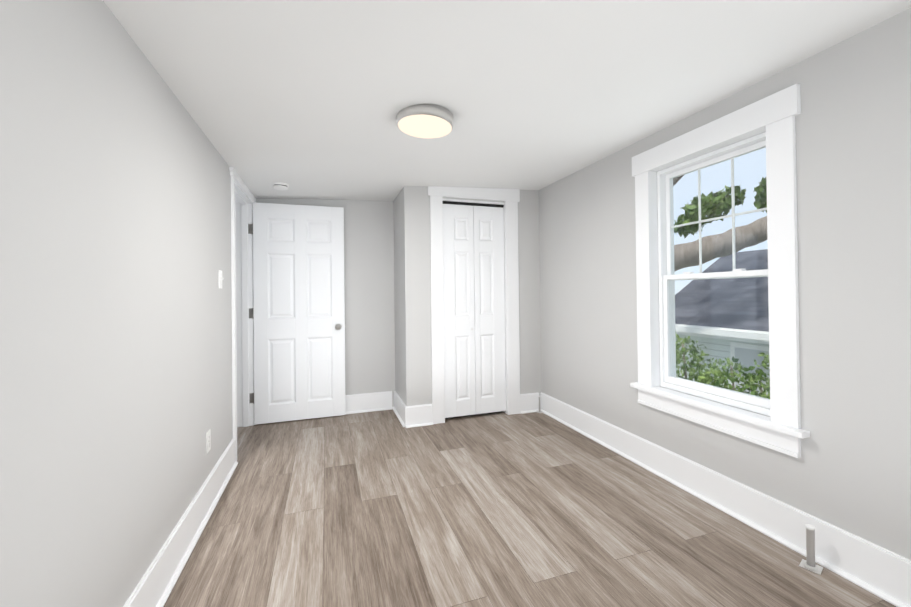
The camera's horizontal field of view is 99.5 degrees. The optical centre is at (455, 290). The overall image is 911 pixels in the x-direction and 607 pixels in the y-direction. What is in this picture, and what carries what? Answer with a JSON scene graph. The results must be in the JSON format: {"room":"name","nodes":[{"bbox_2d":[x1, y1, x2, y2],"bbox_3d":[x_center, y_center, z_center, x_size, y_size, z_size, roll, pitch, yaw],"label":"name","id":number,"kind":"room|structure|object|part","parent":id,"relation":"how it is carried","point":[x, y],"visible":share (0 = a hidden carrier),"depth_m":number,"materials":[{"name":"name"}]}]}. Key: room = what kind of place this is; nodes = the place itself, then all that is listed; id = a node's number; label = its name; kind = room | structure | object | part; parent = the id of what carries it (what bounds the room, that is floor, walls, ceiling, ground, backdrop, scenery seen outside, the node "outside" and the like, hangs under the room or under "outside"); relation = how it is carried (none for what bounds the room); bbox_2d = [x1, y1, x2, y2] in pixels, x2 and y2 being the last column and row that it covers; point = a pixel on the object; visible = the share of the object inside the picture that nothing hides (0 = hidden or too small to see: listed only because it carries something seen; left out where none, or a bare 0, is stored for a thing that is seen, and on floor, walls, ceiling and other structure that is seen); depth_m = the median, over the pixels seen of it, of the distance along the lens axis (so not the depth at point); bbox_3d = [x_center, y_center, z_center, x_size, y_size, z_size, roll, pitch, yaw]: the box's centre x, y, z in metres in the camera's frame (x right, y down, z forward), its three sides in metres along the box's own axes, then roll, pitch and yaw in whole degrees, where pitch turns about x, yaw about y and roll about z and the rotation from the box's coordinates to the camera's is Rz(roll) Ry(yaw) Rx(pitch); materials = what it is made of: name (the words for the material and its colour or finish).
{"room":"empty bedroom","nodes":[
{"label":"empty bedroom","id":0,"kind":"room"},
{"bbox_2d":[0,0,232,606],"bbox_3d":[-1.201,0.017,1.324,0.160,2.400,5.077,-1,0,-19],"label":"wall","id":1,"kind":"structure","parent":0,"point":[115,315],"depth_m":1.14,"materials":[{"name":"grey paint"}]},
{"bbox_2d":[123,438,237,606],"bbox_3d":[-0.948,1.119,0.911,0.038,0.183,3.835,-1,0,-19],"label":"baseboard","id":2,"kind":"structure","parent":1,"relation":"attached to","point":[158,581],"depth_m":1.72,"materials":[{"name":"white paint"}]},
{"bbox_2d":[206,429,210,453],"bbox_3d":[-1.388,0.850,2.169,0.008,0.114,0.070,-1,0,-19],"label":"wall outlet","id":3,"kind":"object","parent":1,"relation":"attached to","point":[208,440],"visible":1,"depth_m":2.16,"materials":[{"name":"white plastic"}]},
{"bbox_2d":[219,270,223,288],"bbox_3d":[-1.484,-0.067,2.449,0.020,0.114,0.070,-1,0,-19],"label":"light switch","id":4,"kind":"object","parent":1,"relation":"attached to","point":[220,278],"visible":0.98,"depth_m":2.44,"materials":[{"name":"white plastic"}]},
{"bbox_2d":[229,167,256,460],"bbox_3d":[-1.790,0.188,3.128,0.185,2.096,0.956,-1,0,-19],"label":"door frame","id":5,"kind":"structure","parent":1,"relation":"attached to","point":[243,198],"depth_m":3.50,"materials":[{"name":"white paint"}]},
{"bbox_2d":[248,202,345,424],"bbox_3d":[-1.484,0.209,3.658,0.850,2.030,0.109,-1,0,-19],"label":"door","id":6,"kind":"structure","parent":5,"relation":"attached to","point":[299,312],"depth_m":3.64,"materials":[{"name":"white paint"}]},
{"bbox_3d":[-1.865,0.213,3.525,0.043,1.646,0.012,-1,0,-19],"label":"door hinges","id":7,"kind":"part","parent":6,"relation":"part of","materials":[{"name":"silver metal"}]},
{"bbox_3d":[-1.129,0.357,3.775,0.104,0.065,0.109,-1,0,-19],"label":"knob","id":8,"kind":"part","parent":6,"relation":"part of","materials":[{"name":"silver metal"}]},
{"bbox_2d":[256,198,394,406],"bbox_3d":[-0.633,0.029,4.107,3.004,2.400,0.160,-1,0,-19],"label":"wall","id":9,"kind":"structure","parent":0,"point":[369,296],"depth_m":3.94,"materials":[{"name":"grey paint"}]},
{"bbox_2d":[345,391,390,413],"bbox_3d":[-1.232,1.142,3.792,1.291,0.183,0.035,-1,0,-19],"label":"baseboard","id":10,"kind":"structure","parent":9,"relation":"attached to","point":[376,401],"depth_m":3.91,"materials":[{"name":"white paint"}]},
{"bbox_2d":[393,186,540,405],"bbox_3d":[0.108,0.019,3.956,1.374,2.400,0.596,-1,0,-19],"label":"wall","id":11,"kind":"structure","parent":0,"point":[412,308],"depth_m":3.57,"materials":[{"name":"grey paint"}]},
{"bbox_2d":[391,391,410,427],"bbox_3d":[-0.535,1.133,3.685,0.037,0.183,0.584,-1,0,-19],"label":"baseboard","id":12,"kind":"structure","parent":11,"relation":"attached to","point":[403,412],"depth_m":3.57,"materials":[{"name":"white paint"}]},
{"bbox_2d":[443,204,475,417],"bbox_3d":[0.028,0.191,3.653,0.314,1.995,0.036,-1,0,-19],"label":"closet door","id":13,"kind":"structure","parent":11,"relation":"in","point":[459,313],"depth_m":3.64,"materials":[{"name":"white paint"}]},
{"bbox_2d":[443,201,503,207],"bbox_3d":[0.168,-0.824,3.708,0.636,0.022,0.030,-1,0,-19],"label":"track rail","id":14,"kind":"object","parent":11,"relation":"attached to","point":[472,204],"visible":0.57,"depth_m":3.70,"materials":[{"name":"black metal"}]},
{"bbox_2d":[428,186,519,423],"bbox_3d":[0.185,0.112,3.707,0.930,2.209,0.123,-1,0,-19],"label":"trim","id":15,"kind":"structure","parent":11,"relation":"attached to","point":[509,197],"depth_m":3.68,"materials":[{"name":"white paint"}]},
{"bbox_2d":[445,411,502,418],"bbox_3d":[0.162,0.191,3.753,0.638,2.052,0.010,-1,0,-19],"label":"door gap","id":16,"kind":"object","parent":11,"relation":"attached to","point":[473,415],"visible":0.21,"depth_m":3.74,"materials":[{"name":"black"}]},
{"bbox_2d":[473,206,505,413],"bbox_3d":[0.330,0.188,3.751,0.314,1.995,0.030,-1,0,-19],"label":"closet door leaf","id":17,"kind":"structure","parent":11,"relation":"in","point":[489,312],"depth_m":3.74,"materials":[{"name":"white paint"}]},
{"bbox_2d":[103,0,910,200],"bbox_3d":[-0.453,-1.058,1.586,4.244,0.465,5.077,-1,0,-19],"label":"ceiling","id":18,"kind":"structure","parent":0,"point":[307,99],"depth_m":1.69,"materials":[{"name":"white paint"}]},
{"bbox_2d":[272,182,288,189],"bbox_3d":[-1.457,-0.861,3.211,0.132,0.039,0.132,-1,0,-19],"label":"smoke detector","id":19,"kind":"object","parent":18,"relation":"attached to","point":[279,186],"visible":0.98,"depth_m":3.17,"materials":[{"name":"white plastic"}]},
{"bbox_2d":[397,104,452,138],"bbox_3d":[-0.165,-0.911,2.099,0.308,0.080,0.306,-1,0,-19],"label":"ceiling light","id":20,"kind":"object","parent":18,"relation":"attached to","point":[428,121],"visible":0.98,"depth_m":2.02,"materials":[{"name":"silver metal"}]},
{"bbox_2d":[163,409,895,606],"bbox_3d":[-0.426,1.269,1.570,4.244,0.120,5.077,-1,0,-19],"label":"floor","id":21,"kind":"structure","parent":0,"point":[384,508],"depth_m":1.93,"materials":[{"name":"plastic"}]},
{"bbox_2d":[799,524,822,574],"bbox_3d":[1.522,1.099,1.653,0.067,0.176,0.067,0,0,-39],"label":"pipe","id":22,"kind":"object","parent":21,"relation":"on","point":[809,564],"visible":1,"depth_m":1.64,"materials":[{"name":"metal"}]},
{"bbox_2d":[539,8,910,559],"bbox_3d":[1.496,-0.009,2.227,0.160,2.400,5.077,-1,0,-19],"label":"wall","id":23,"kind":"structure","parent":0,"point":[849,470],"depth_m":1.67,"materials":[{"name":"grey paint"}]},
{"bbox_2d":[630,84,809,457],"bbox_3d":[1.440,-0.080,2.221,0.164,1.696,1.020,-1,0,-19],"label":"window","id":24,"kind":"structure","parent":23,"relation":"in","point":[773,117],"depth_m":1.97,"materials":[{"name":"white paint"}]},
{"bbox_2d":[657,132,770,416],"bbox_3d":[1.522,-0.079,2.248,0.115,1.430,0.720,-1,0,-19],"label":"window unit","id":25,"kind":"structure","parent":24,"relation":"attached to","point":[737,399],"depth_m":2.40,"materials":[{"name":"white plastic"}]},
{"bbox_3d":[1.504,-0.086,2.242,0.030,1.313,0.617,-1,0,-19],"label":"glass","id":26,"kind":"part","parent":24,"relation":"part of","materials":[{"name":"clear glass"}]},
{"bbox_2d":[535,392,910,606],"bbox_3d":[1.509,1.097,1.905,0.038,0.183,4.161,-1,0,-19],"label":"baseboard","id":27,"kind":"structure","parent":23,"relation":"attached to","point":[879,571],"depth_m":1.91,"materials":[{"name":"white paint"}]},
{"label":"outside","id":28,"kind":"structure","parent":0,"visible":0},
{"bbox_3d":[18.985,4.033,8.954,37.106,0.200,55.000,-1,0,-19],"label":"ground","id":29,"kind":"structure","parent":28,"visible":0},
{"bbox_2d":[673,175,766,270],"bbox_3d":[3.957,0.128,5.847,3.765,7.992,6.912,-1,0,-19],"label":"tree","id":30,"kind":"object","parent":29,"relation":"on","point":[709,247],"depth_m":5.09,"materials":[{"name":"plant"}]},
{"bbox_2d":[675,331,769,398],"bbox_3d":[3.040,2.219,4.081,1.929,3.738,2.362,-1,0,-19],"label":"bush","id":31,"kind":"object","parent":29,"relation":"on","point":[715,371],"depth_m":4.07,"materials":[{"name":"green plant"}]},
{"bbox_2d":[675,249,769,394],"bbox_3d":[8.325,1.556,2.883,5.330,4.920,12.600,-1,0,-19],"label":"house","id":32,"kind":"structure","parent":29,"relation":"on","point":[727,293],"depth_m":6.94,"materials":[{"name":"white"}]}
]}

